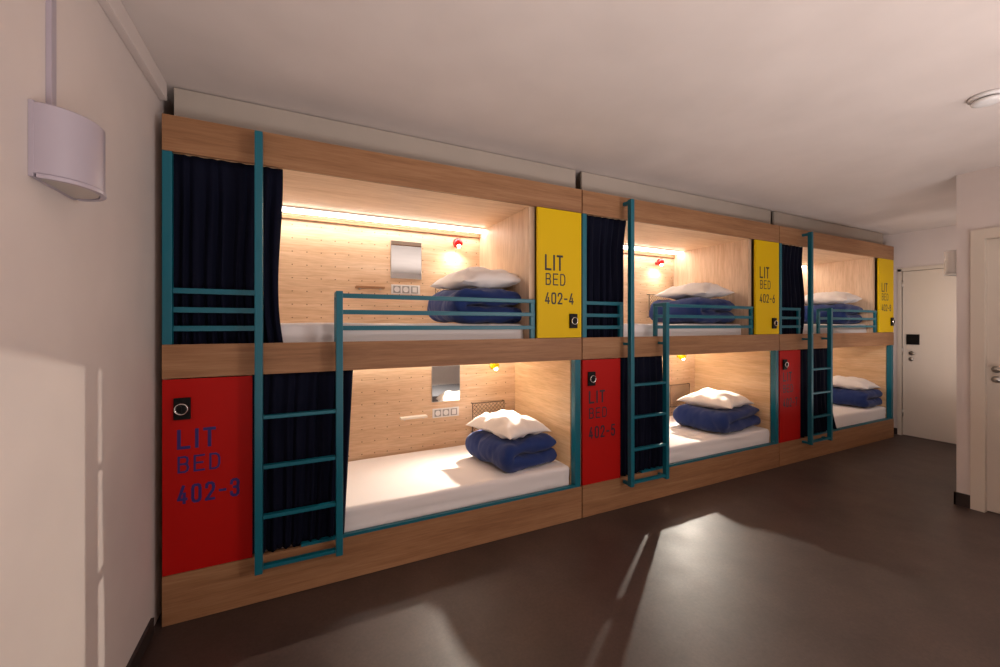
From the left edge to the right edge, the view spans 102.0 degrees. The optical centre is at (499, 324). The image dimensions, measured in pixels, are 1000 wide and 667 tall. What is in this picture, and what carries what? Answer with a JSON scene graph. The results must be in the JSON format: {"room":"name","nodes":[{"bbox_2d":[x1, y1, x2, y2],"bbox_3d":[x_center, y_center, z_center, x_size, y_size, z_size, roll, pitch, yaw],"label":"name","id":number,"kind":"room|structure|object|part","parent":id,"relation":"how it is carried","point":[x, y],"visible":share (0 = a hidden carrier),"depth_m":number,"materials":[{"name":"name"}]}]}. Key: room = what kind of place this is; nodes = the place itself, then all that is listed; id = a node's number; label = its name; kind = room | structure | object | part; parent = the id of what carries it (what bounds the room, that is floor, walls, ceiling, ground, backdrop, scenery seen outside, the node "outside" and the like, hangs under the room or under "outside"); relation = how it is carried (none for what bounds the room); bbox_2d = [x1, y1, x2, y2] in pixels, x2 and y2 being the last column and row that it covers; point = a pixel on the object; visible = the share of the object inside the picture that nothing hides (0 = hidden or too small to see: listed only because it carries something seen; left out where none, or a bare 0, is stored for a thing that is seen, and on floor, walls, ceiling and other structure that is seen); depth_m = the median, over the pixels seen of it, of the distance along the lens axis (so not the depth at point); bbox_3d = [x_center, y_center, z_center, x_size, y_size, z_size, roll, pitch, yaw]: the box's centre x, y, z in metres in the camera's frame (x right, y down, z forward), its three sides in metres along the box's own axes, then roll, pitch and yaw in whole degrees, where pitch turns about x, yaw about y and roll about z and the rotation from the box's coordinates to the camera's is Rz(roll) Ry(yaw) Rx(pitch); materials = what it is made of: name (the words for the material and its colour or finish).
{"room":"dormitory","nodes":[
{"label":"dormitory","id":0,"kind":"room"},
{"bbox_2d":[0,0,173,666],"bbox_3d":[-0.778,0.118,0.064,0.100,2.600,6.200,0,0,-26],"label":"wall","id":1,"kind":"structure","parent":0,"point":[81,379],"depth_m":1.27,"materials":[{"name":"paint"}]},
{"bbox_2d":[46,0,55,105],"bbox_3d":[-1.229,-0.835,1.109,0.012,0.525,0.026,0,0,-26],"label":"cable conduit","id":2,"kind":"object","parent":1,"relation":"attached to","point":[50,4],"visible":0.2,"depth_m":1.10,"materials":[{"name":"grey plastic"}]},
{"bbox_2d":[28,99,106,201],"bbox_3d":[-1.193,-0.474,1.146,0.108,0.196,0.222,0,0,-26],"label":"wall lamp","id":3,"kind":"object","parent":1,"relation":"attached to","point":[67,149],"visible":1,"depth_m":1.07,"materials":[{"name":"grey plastic"}]},
{"bbox_3d":[-1.237,-0.475,1.125,0.010,0.194,0.222,0,0,-26],"label":"plate","id":4,"kind":"part","parent":3,"relation":"part of","materials":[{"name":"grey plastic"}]},
{"bbox_2d":[97,0,166,100],"bbox_3d":[-0.520,-1.139,-0.311,0.032,0.085,5.100,0,0,-26],"label":"trim","id":5,"kind":"structure","parent":1,"relation":"attached to","point":[115,11],"depth_m":1.61,"materials":[{"name":"paint"}]},
{"bbox_2d":[126,617,153,666],"bbox_3d":[-0.503,1.383,-0.369,0.012,0.070,4.980,0,0,-26],"label":"baseboard","id":6,"kind":"structure","parent":1,"relation":"attached to","point":[139,651],"depth_m":1.73,"materials":[{"name":"black"}]},
{"bbox_2d":[174,87,574,187],"bbox_3d":[-0.524,-1.085,2.550,2.436,0.182,0.020,0,0,-26],"label":"trim","id":7,"kind":"structure","parent":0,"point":[188,104],"depth_m":2.37,"materials":[{"name":"paint"}]},
{"bbox_2d":[121,0,999,235],"bbox_3d":[2.664,-1.232,1.755,7.770,0.100,6.200,0,0,-26],"label":"ceiling","id":8,"kind":"structure","parent":0,"point":[857,114],"depth_m":1.94,"materials":[{"name":"paint"}]},
{"bbox_2d":[580,172,770,223],"bbox_3d":[1.701,-1.085,3.644,2.403,0.182,0.020,0,0,-26],"label":"trim","id":9,"kind":"structure","parent":8,"relation":"attached to","point":[588,181],"depth_m":3.52,"materials":[{"name":"paint"}]},
{"bbox_2d":[967,88,999,107],"bbox_3d":[2.508,-1.159,2.085,0.136,0.046,0.136,0,0,-26],"label":"smoke detector","id":10,"kind":"object","parent":8,"relation":"attached to","point":[990,97],"visible":1,"depth_m":2.06,"materials":[{"name":"white plastic"}]},
{"bbox_2d":[138,434,999,666],"bbox_3d":[2.664,1.468,1.755,7.770,0.100,6.200,0,0,-26],"label":"floor","id":11,"kind":"structure","parent":0,"point":[865,555],"depth_m":2.16,"materials":[{"name":"plastic"}]},
{"bbox_2d":[162,113,581,626],"bbox_3d":[-0.688,0.212,2.830,2.431,2.408,0.994,0,0,-26],"label":"bunk bed","id":12,"kind":"object","parent":11,"relation":"on","point":[343,208],"visible":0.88,"depth_m":2.58,"materials":[{"name":"brown wood"}]},
{"bbox_3d":[-1.572,-0.364,1.917,0.038,0.913,0.027,0,0,-26],"label":"post","id":13,"kind":"part","parent":12,"relation":"part of","materials":[{"name":"teal metal"}]},
{"bbox_3d":[-1.504,0.398,1.912,0.040,0.040,0.018,0,0,-26],"label":"knob","id":14,"kind":"part","parent":12,"relation":"part of","materials":[{"name":"black plastic"}]},
{"bbox_3d":[-1.789,0.218,2.334,0.017,2.396,0.912,0,0,-26],"label":"panel","id":15,"kind":"part","parent":12,"relation":"part of","materials":[{"name":"brown wood"}]},
{"bbox_3d":[-1.425,0.719,1.985,0.361,0.922,0.018,0,0,-26],"label":"locker door","id":16,"kind":"part","parent":12,"relation":"part of","materials":[{"name":"red laminate"}]},
{"bbox_3d":[-1.415,-0.025,2.014,0.407,0.307,0.027,0,0,-26],"label":"guard rail","id":17,"kind":"part","parent":12,"relation":"part of","materials":[{"name":"teal metal"}]},
{"bbox_2d":[170,154,282,344],"bbox_3d":[-1.377,-0.338,2.070,0.492,0.977,0.057,0,0,-26],"label":"curtain","id":18,"kind":"object","parent":12,"relation":"hanging from","point":[213,200],"visible":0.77,"depth_m":2.05,"materials":[{"name":"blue fabric"}]},
{"bbox_2d":[254,130,342,575],"bbox_3d":[-1.039,0.137,2.111,0.406,2.182,0.094,0,0,-26],"label":"ladder","id":19,"kind":"object","parent":12,"relation":"attached to","point":[259,517],"visible":1,"depth_m":2.00,"materials":[{"name":"teal metal"}]},
{"bbox_3d":[-1.193,0.137,2.004,0.035,2.182,0.038,0,0,-26],"label":"rail","id":20,"kind":"part","parent":19,"relation":"part of","materials":[{"name":"teal metal"}]},
{"bbox_3d":[-0.860,0.523,2.168,0.035,1.410,0.038,0,0,-26],"label":"rail","id":21,"kind":"part","parent":19,"relation":"part of","materials":[{"name":"teal metal"}]},
{"bbox_2d":[252,370,352,553],"bbox_3d":[-1.052,0.720,2.186,0.490,0.931,0.043,0,0,-26],"label":"curtain","id":22,"kind":"object","parent":12,"relation":"hanging from","point":[310,436],"visible":0.77,"depth_m":2.17,"materials":[{"name":"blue fabric"}]},
{"bbox_3d":[-0.705,-0.837,2.864,2.397,0.018,0.918,0,0,-26],"label":"ceiling panel","id":23,"kind":"part","parent":12,"relation":"part of","materials":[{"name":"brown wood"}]},
{"bbox_3d":[-0.902,0.711,3.266,2.397,0.975,0.018,0,0,-26],"label":"panel","id":24,"kind":"part","parent":12,"relation":"part of","materials":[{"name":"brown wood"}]},
{"bbox_2d":[355,286,384,289],"bbox_3d":[-1.015,-0.288,3.167,0.215,0.026,0.060,0,0,-26],"label":"wall ledge","id":25,"kind":"object","parent":12,"relation":"attached to","point":[359,287],"visible":1,"depth_m":3.15,"materials":[{"name":"brown wood"}]},
{"bbox_3d":[-0.902,-0.338,3.266,2.397,0.981,0.018,0,0,-26],"label":"panel","id":26,"kind":"part","parent":12,"relation":"part of","materials":[{"name":"brown wood"}]},
{"bbox_2d":[282,207,484,232],"bbox_3d":[-1.032,-0.810,3.078,1.968,0.012,0.087,0,0,-26],"label":"diffuser","id":27,"kind":"object","parent":12,"relation":"attached to","point":[301,210],"depth_m":3.11,"materials":[{"name":"white plastic"}]},
{"bbox_2d":[280,323,523,342],"bbox_3d":[-0.893,0.071,2.795,1.989,0.170,0.818,0,0,-26],"label":"mattress","id":28,"kind":"object","parent":12,"relation":"on","point":[291,332],"visible":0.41,"depth_m":2.46,"materials":[{"name":"white fabric"}]},
{"bbox_2d":[427,288,521,323],"bbox_3d":[-0.198,-0.137,2.997,0.572,0.253,0.554,0,0,-33],"label":"duvet","id":29,"kind":"object","parent":28,"relation":"on","point":[465,306],"visible":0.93,"depth_m":2.79,"materials":[{"name":"blue fabric"}]},
{"bbox_2d":[430,266,519,289],"bbox_3d":[-0.162,-0.338,3.018,0.549,0.182,0.520,0,0,-35],"label":"pillow","id":30,"kind":"object","parent":29,"relation":"on","point":[469,277],"visible":0.85,"depth_m":2.85,"materials":[{"name":"white fabric"}]},
{"bbox_2d":[391,284,419,294],"bbox_3d":[-0.773,-0.288,3.312,0.228,0.078,0.013,0,0,-26],"label":"socket plate","id":31,"kind":"object","parent":12,"relation":"attached to","point":[395,289],"visible":1,"depth_m":3.31,"materials":[{"name":"white plastic"}]},
{"bbox_2d":[391,240,421,278],"bbox_3d":[-0.767,-0.532,3.317,0.253,0.306,0.008,0,0,-26],"label":"mirror","id":32,"kind":"object","parent":12,"relation":"attached to","point":[406,257],"visible":1,"depth_m":3.31,"materials":[{"name":"silver metal"}]},
{"bbox_2d":[400,414,427,420],"bbox_3d":[-0.706,0.760,3.318,0.215,0.026,0.060,0,0,-26],"label":"wall ledge","id":33,"kind":"object","parent":12,"relation":"attached to","point":[423,416],"visible":1,"depth_m":3.31,"materials":[{"name":"beige"}]},
{"bbox_2d":[266,445,568,550],"bbox_3d":[-0.567,1.118,2.926,2.011,0.166,0.871,0,0,-26],"label":"mattress","id":34,"kind":"object","parent":12,"relation":"on","point":[392,488],"visible":0.49,"depth_m":2.72,"materials":[{"name":"white fabric"}]},
{"bbox_2d":[465,430,556,472],"bbox_3d":[0.077,0.924,3.116,0.522,0.229,0.560,0,0,-36],"label":"duvet","id":35,"kind":"object","parent":34,"relation":"on","point":[509,455],"visible":0.79,"depth_m":2.92,"materials":[{"name":"blue fabric"}]},
{"bbox_2d":[466,410,550,439],"bbox_3d":[0.059,0.752,3.110,0.420,0.176,0.530,0,0,-40],"label":"pillow","id":36,"kind":"object","parent":35,"relation":"on","point":[509,424],"visible":1,"depth_m":2.98,"materials":[{"name":"white fabric"}]},
{"bbox_3d":[-0.342,-0.025,2.541,1.295,0.307,0.027,0,0,-26],"label":"guard rail","id":37,"kind":"part","parent":12,"relation":"part of","materials":[{"name":"teal metal"}]},
{"bbox_3d":[-0.263,1.175,2.563,1.788,0.016,0.028,0,0,-26],"label":"rail","id":38,"kind":"part","parent":12,"relation":"part of","materials":[{"name":"teal metal"}]},
{"bbox_2d":[432,406,458,417],"bbox_3d":[-0.466,0.745,3.462,0.232,0.078,0.013,0,0,-26],"label":"socket plate","id":39,"kind":"object","parent":12,"relation":"attached to","point":[450,411],"visible":1,"depth_m":3.46,"materials":[{"name":"white plastic"}]},
{"bbox_2d":[432,365,459,401],"bbox_3d":[-0.462,0.500,3.467,0.253,0.306,0.008,0,0,-26],"label":"mirror","id":40,"kind":"object","parent":12,"relation":"attached to","point":[445,379],"visible":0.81,"depth_m":3.46,"materials":[{"name":"silver metal"}]},
{"bbox_2d":[453,238,462,247],"bbox_3d":[-0.364,-0.698,3.461,0.086,0.085,0.105,0,0,-26],"label":"reading lamp","id":41,"kind":"object","parent":12,"relation":"attached to","point":[457,242],"visible":1,"depth_m":3.43,"materials":[{"name":"red"}]},
{"bbox_2d":[471,400,503,431],"bbox_3d":[-0.107,0.813,3.626,0.318,0.258,0.033,0,0,-26],"label":"pocket","id":42,"kind":"object","parent":12,"relation":"attached to","point":[502,400],"visible":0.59,"depth_m":3.57,"materials":[{"name":"black fabric"}]},
{"bbox_2d":[490,363,498,369],"bbox_3d":[-0.051,0.362,3.615,0.086,0.085,0.105,0,0,-26],"label":"reading lamp","id":43,"kind":"object","parent":12,"relation":"attached to","point":[492,366],"visible":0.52,"depth_m":3.57,"materials":[{"name":"yellow metal"}]},
{"bbox_3d":[0.379,0.218,3.396,0.017,2.396,0.918,0,0,-26],"label":"panel","id":44,"kind":"part","parent":12,"relation":"part of","materials":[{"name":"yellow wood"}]},
{"bbox_3d":[0.424,-0.364,2.893,0.375,0.909,0.018,0,0,-26],"label":"locker door","id":45,"kind":"part","parent":12,"relation":"part of","materials":[{"name":"yellow laminate"}]},
{"bbox_3d":[0.557,0.719,2.976,0.048,0.929,0.049,0,0,-26],"label":"post","id":46,"kind":"part","parent":12,"relation":"part of","materials":[{"name":"teal metal"}]},
{"bbox_2d":[580,190,778,517],"bbox_3d":[1.502,0.212,3.906,2.431,2.408,0.994,0,0,-26],"label":"bunk bed","id":47,"kind":"object","parent":11,"relation":"on","point":[737,255],"visible":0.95,"depth_m":3.78,"materials":[{"name":"brown wood"}]},
{"bbox_3d":[0.401,0.218,3.410,0.017,2.396,0.912,0,0,-26],"label":"panel","id":48,"kind":"part","parent":47,"relation":"part of","materials":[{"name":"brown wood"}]},
{"bbox_3d":[0.618,-0.364,2.993,0.038,0.913,0.027,0,0,-26],"label":"post","id":49,"kind":"part","parent":47,"relation":"part of","materials":[{"name":"teal metal"}]},
{"bbox_3d":[0.765,0.719,3.061,0.361,0.922,0.018,0,0,-26],"label":"locker door","id":50,"kind":"part","parent":47,"relation":"part of","materials":[{"name":"red laminate"}]},
{"bbox_2d":[584,215,625,337],"bbox_3d":[0.792,-0.338,3.135,0.436,0.977,0.057,0,0,-26],"label":"curtain","id":51,"kind":"object","parent":47,"relation":"hanging from","point":[605,236],"visible":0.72,"depth_m":3.14,"materials":[{"name":"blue fabric"}]},
{"bbox_3d":[0.775,-0.025,3.090,0.407,0.307,0.027,0,0,-26],"label":"guard rail","id":52,"kind":"part","parent":47,"relation":"part of","materials":[{"name":"teal metal"}]},
{"bbox_2d":[620,356,662,475],"bbox_3d":[1.132,0.720,3.260,0.476,0.931,0.042,0,0,-26],"label":"curtain","id":53,"kind":"object","parent":47,"relation":"hanging from","point":[648,399],"visible":0.75,"depth_m":3.26,"materials":[{"name":"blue fabric"}]},
{"bbox_2d":[623,199,668,487],"bbox_3d":[1.151,0.137,3.187,0.406,2.182,0.094,0,0,-26],"label":"ladder","id":54,"kind":"object","parent":47,"relation":"attached to","point":[630,203],"visible":1,"depth_m":3.08,"materials":[{"name":"teal metal"}]},
{"bbox_3d":[0.997,0.137,3.080,0.035,2.182,0.038,0,0,-26],"label":"rail","id":55,"kind":"part","parent":54,"relation":"part of","materials":[{"name":"teal metal"}]},
{"bbox_3d":[1.330,0.523,3.244,0.035,1.410,0.038,0,0,-26],"label":"rail","id":56,"kind":"part","parent":54,"relation":"part of","materials":[{"name":"teal metal"}]},
{"bbox_3d":[1.288,-0.338,4.342,2.397,0.981,0.018,0,0,-26],"label":"panel","id":57,"kind":"part","parent":47,"relation":"part of","materials":[{"name":"brown wood"}]},
{"bbox_2d":[624,246,682,254],"bbox_3d":[1.158,-0.810,4.154,1.968,0.012,0.087,0,0,-26],"label":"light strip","id":58,"kind":"object","parent":47,"relation":"attached to","point":[641,248],"depth_m":4.38,"materials":[{"name":"white plastic"}]},
{"bbox_2d":[647,294,668,317],"bbox_3d":[1.781,-0.212,4.554,0.318,0.258,0.033,0,0,-26],"label":"pocket","id":59,"kind":"object","parent":47,"relation":"attached to","point":[647,294],"visible":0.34,"depth_m":4.50,"materials":[{"name":"brown fabric"}]},
{"bbox_2d":[655,258,664,265],"bbox_3d":[1.781,-0.698,4.515,0.086,0.085,0.105,0,0,-26],"label":"reading lamp","id":60,"kind":"object","parent":47,"relation":"attached to","point":[660,261],"visible":1,"depth_m":4.48,"materials":[{"name":"red"}]},
{"bbox_3d":[1.485,-0.837,3.940,2.397,0.018,0.918,0,0,-26],"label":"ceiling panel","id":61,"kind":"part","parent":47,"relation":"part of","materials":[{"name":"brown wood"}]},
{"bbox_3d":[1.288,0.711,4.342,2.397,0.975,0.018,0,0,-26],"label":"panel","id":62,"kind":"part","parent":47,"relation":"part of","materials":[{"name":"brown wood"}]},
{"bbox_2d":[670,383,689,406],"bbox_3d":[2.083,0.813,4.702,0.318,0.258,0.033,0,0,-26],"label":"pocket","id":63,"kind":"object","parent":47,"relation":"attached to","point":[687,383],"visible":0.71,"depth_m":4.67,"materials":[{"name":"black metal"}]},
{"bbox_2d":[677,355,685,359],"bbox_3d":[2.094,0.362,4.669,0.086,0.085,0.105,0,0,-26],"label":"reading lamp","id":64,"kind":"object","parent":47,"relation":"attached to","point":[682,357],"visible":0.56,"depth_m":4.63,"materials":[{"name":"yellow"}]},
{"bbox_2d":[623,324,740,336],"bbox_3d":[1.296,0.071,3.870,1.990,0.170,0.818,0,0,-26],"label":"mattress","id":65,"kind":"object","parent":47,"relation":"on","point":[640,330],"visible":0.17,"depth_m":3.60,"materials":[{"name":"white fabric"}]},
{"bbox_2d":[649,297,734,323],"bbox_3d":[1.905,-0.138,4.030,0.725,0.255,0.546,0,0,-35],"label":"duvet","id":66,"kind":"object","parent":65,"relation":"on","point":[693,300],"visible":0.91,"depth_m":3.80,"materials":[{"name":"blue fabric"}]},
{"bbox_2d":[655,282,734,299],"bbox_3d":[1.943,-0.333,4.052,0.599,0.183,0.520,0,0,-37],"label":"pillow","id":67,"kind":"object","parent":66,"relation":"on","point":[705,290],"visible":0.91,"depth_m":3.89,"materials":[{"name":"white fabric"}]},
{"bbox_3d":[1.848,-0.025,3.617,1.295,0.307,0.027,0,0,-26],"label":"guard rail","id":68,"kind":"part","parent":47,"relation":"part of","materials":[{"name":"teal metal"}]},
{"bbox_3d":[1.927,1.175,3.639,1.788,0.016,0.028,0,0,-26],"label":"rail","id":69,"kind":"part","parent":47,"relation":"part of","materials":[{"name":"teal metal"}]},
{"bbox_2d":[669,416,768,463],"bbox_3d":[1.623,1.119,4.001,2.009,0.166,0.869,0,0,-26],"label":"mattress","id":70,"kind":"object","parent":47,"relation":"on","point":[685,442],"visible":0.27,"depth_m":3.78,"materials":[{"name":"white fabric"}]},
{"bbox_2d":[673,404,760,432],"bbox_3d":[2.231,0.924,4.174,0.773,0.229,0.562,0,0,-35],"label":"duvet","id":71,"kind":"object","parent":70,"relation":"on","point":[735,419],"visible":0.88,"depth_m":3.95,"materials":[{"name":"blue fabric"}]},
{"bbox_2d":[677,388,754,408],"bbox_3d":[2.213,0.749,4.168,0.560,0.176,0.540,0,0,-39],"label":"pillow","id":72,"kind":"object","parent":71,"relation":"on","point":[706,397],"visible":1,"depth_m":4.03,"materials":[{"name":"white fabric"}]},
{"bbox_3d":[2.569,0.218,4.472,0.017,2.396,0.918,0,0,-26],"label":"panel","id":73,"kind":"part","parent":47,"relation":"part of","materials":[{"name":"yellow wood"}]},
{"bbox_3d":[2.614,-0.364,3.970,0.375,0.909,0.018,0,0,-26],"label":"locker door","id":74,"kind":"part","parent":47,"relation":"part of","materials":[{"name":"yellow laminate"}]},
{"bbox_3d":[2.747,0.719,4.052,0.048,0.929,0.049,0,0,-26],"label":"post","id":75,"kind":"part","parent":47,"relation":"part of","materials":[{"name":"teal metal"}]},
{"bbox_2d":[778,226,894,466],"bbox_3d":[3.692,0.212,4.982,2.431,2.408,0.994,0,0,-26],"label":"bunk bed","id":76,"kind":"object","parent":11,"relation":"on","point":[863,269],"visible":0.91,"depth_m":4.90,"materials":[{"name":"brown wood"}]},
{"bbox_3d":[2.808,-0.364,4.069,0.038,0.913,0.027,0,0,-26],"label":"post","id":77,"kind":"part","parent":76,"relation":"part of","materials":[{"name":"teal metal"}]},
{"bbox_3d":[2.955,0.719,4.137,0.361,0.922,0.018,0,0,-26],"label":"locker door","id":78,"kind":"part","parent":76,"relation":"part of","materials":[{"name":"red laminate"}]},
{"bbox_3d":[2.965,-0.025,4.166,0.407,0.307,0.027,0,0,-26],"label":"guard rail","id":79,"kind":"part","parent":76,"relation":"part of","materials":[{"name":"teal metal"}]},
{"bbox_2d":[782,244,804,333],"bbox_3d":[3.024,-0.337,4.232,0.537,0.978,0.057,0,0,-26],"label":"curtain","id":80,"kind":"object","parent":76,"relation":"hanging from","point":[793,296],"visible":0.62,"depth_m":4.25,"materials":[{"name":"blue fabric"}]},
{"bbox_2d":[797,348,836,437],"bbox_3d":[3.443,0.720,4.395,0.741,0.932,0.042,0,0,-26],"label":"curtain","id":81,"kind":"object","parent":76,"relation":"hanging from","point":[819,355],"visible":0.66,"depth_m":4.36,"materials":[{"name":"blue fabric"}]},
{"bbox_2d":[802,232,832,444],"bbox_3d":[3.341,0.137,4.263,0.406,2.182,0.094,0,0,-26],"label":"ladder","id":82,"kind":"object","parent":76,"relation":"attached to","point":[829,391],"visible":1,"depth_m":4.16,"materials":[{"name":"teal metal"}]},
{"bbox_3d":[3.187,0.137,4.156,0.035,2.182,0.038,0,0,-26],"label":"rail","id":83,"kind":"part","parent":82,"relation":"part of","materials":[{"name":"teal metal"}]},
{"bbox_3d":[3.520,0.523,4.320,0.035,1.410,0.038,0,0,-26],"label":"rail","id":84,"kind":"part","parent":82,"relation":"part of","materials":[{"name":"teal metal"}]},
{"bbox_2d":[772,211,882,244],"bbox_3d":[3.881,-1.085,4.715,2.335,0.182,0.020,0,0,-26],"label":"trim","id":85,"kind":"structure","parent":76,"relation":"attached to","point":[780,219],"depth_m":4.61,"materials":[{"name":"paint"}]},
{"bbox_3d":[3.675,-0.837,5.016,2.397,0.018,0.918,0,0,-26],"label":"ceiling panel","id":86,"kind":"part","parent":76,"relation":"part of","materials":[{"name":"brown wood"}]},
{"bbox_2d":[803,324,866,333],"bbox_3d":[3.486,0.071,4.947,1.991,0.170,0.814,0,0,-26],"label":"mattress","id":87,"kind":"object","parent":76,"relation":"on","point":[805,329],"visible":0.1,"depth_m":4.75,"materials":[{"name":"white fabric"}]},
{"bbox_2d":[804,303,862,323],"bbox_3d":[4.138,-0.138,5.128,0.628,0.257,0.569,0,0,-31],"label":"duvet","id":88,"kind":"object","parent":87,"relation":"on","point":[841,305],"visible":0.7,"depth_m":4.92,"materials":[{"name":"blue fabric"}]},
{"bbox_2d":[805,291,861,304],"bbox_3d":[4.177,-0.333,5.150,0.599,0.176,0.540,0,0,-33],"label":"pillow","id":89,"kind":"object","parent":88,"relation":"on","point":[827,298],"visible":0.76,"depth_m":4.98,"materials":[{"name":"white fabric"}]},
{"bbox_3d":[4.038,-0.025,4.693,1.295,0.307,0.027,0,0,-26],"label":"guard rail","id":90,"kind":"part","parent":76,"relation":"part of","materials":[{"name":"teal metal"}]},
{"bbox_3d":[4.117,1.175,4.715,1.788,0.016,0.028,0,0,-26],"label":"rail","id":91,"kind":"part","parent":76,"relation":"part of","materials":[{"name":"teal metal"}]},
{"bbox_2d":[833,404,885,427],"bbox_3d":[3.813,1.118,5.079,2.011,0.165,0.871,0,0,-26],"label":"mattress","id":92,"kind":"object","parent":76,"relation":"on","point":[844,415],"visible":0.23,"depth_m":4.90,"materials":[{"name":"white fabric"}]},
{"bbox_2d":[833,387,882,407],"bbox_3d":[4.575,0.924,5.301,0.521,0.230,0.552,0,0,-26],"label":"duvet","id":93,"kind":"object","parent":92,"relation":"on","point":[860,398],"visible":0.78,"depth_m":5.10,"materials":[{"name":"blue fabric"}]},
{"bbox_2d":[833,375,880,389],"bbox_3d":[4.562,0.755,5.294,0.410,0.181,0.520,0,0,-30],"label":"pillow","id":94,"kind":"object","parent":93,"relation":"on","point":[854,383],"visible":0.74,"depth_m":5.16,"materials":[{"name":"white fabric"}]},
{"bbox_3d":[4.758,0.218,5.548,0.017,2.396,0.918,0,0,-26],"label":"panel","id":95,"kind":"part","parent":76,"relation":"part of","materials":[{"name":"brown wood"}]},
{"bbox_3d":[4.804,-0.364,5.046,0.375,0.909,0.018,0,0,-26],"label":"locker door","id":96,"kind":"part","parent":76,"relation":"part of","materials":[{"name":"yellow laminate"}]},
{"bbox_3d":[4.936,0.719,5.128,0.048,0.929,0.049,0,0,-26],"label":"post","id":97,"kind":"part","parent":76,"relation":"part of","materials":[{"name":"teal metal"}]},
{"bbox_2d":[883,225,955,434],"bbox_3d":[6.106,0.118,3.446,0.100,2.600,6.000,0,0,-26],"label":"wall","id":98,"kind":"structure","parent":0,"point":[927,247],"depth_m":5.12,"materials":[{"name":"paint"}]},
{"bbox_2d":[897,264,955,443],"bbox_3d":[5.396,0.343,4.830,0.154,2.150,0.970,0,0,-26],"label":"door","id":99,"kind":"structure","parent":98,"relation":"in","point":[928,323],"depth_m":5.01,"materials":[{"name":"beige paint"}]},
{"bbox_2d":[956,166,999,494],"bbox_3d":[5.496,0.118,1.966,2.300,2.600,3.882,0,0,-26],"label":"wall","id":100,"kind":"structure","parent":0,"point":[977,192],"depth_m":3.16,"materials":[{"name":"paint"}]},
{"bbox_2d":[944,250,955,275],"bbox_3d":[3.719,-0.506,3.316,0.222,0.196,0.108,0,0,-26],"label":"wall lamp","id":101,"kind":"object","parent":100,"relation":"attached to","point":[949,256],"visible":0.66,"depth_m":3.27,"materials":[{"name":"white plastic"}]},
{"bbox_2d":[954,491,969,507],"bbox_3d":[4.649,1.368,3.677,2.312,0.100,0.089,0,0,-26],"label":"baseboard","id":102,"kind":"structure","parent":100,"relation":"attached to","point":[960,499],"depth_m":3.17,"materials":[{"name":"black"}]},
{"bbox_2d":[970,227,999,513],"bbox_3d":[3.893,0.345,2.701,0.129,2.145,0.995,0,0,-26],"label":"door","id":103,"kind":"structure","parent":100,"relation":"in","point":[984,243],"depth_m":3.07,"materials":[{"name":"beige paint"}]},
{"bbox_3d":[3.719,0.333,2.977,0.059,0.052,0.151,0,0,-26],"label":"handle","id":104,"kind":"part","parent":103,"relation":"part of","materials":[{"name":"silver metal"}]}
]}

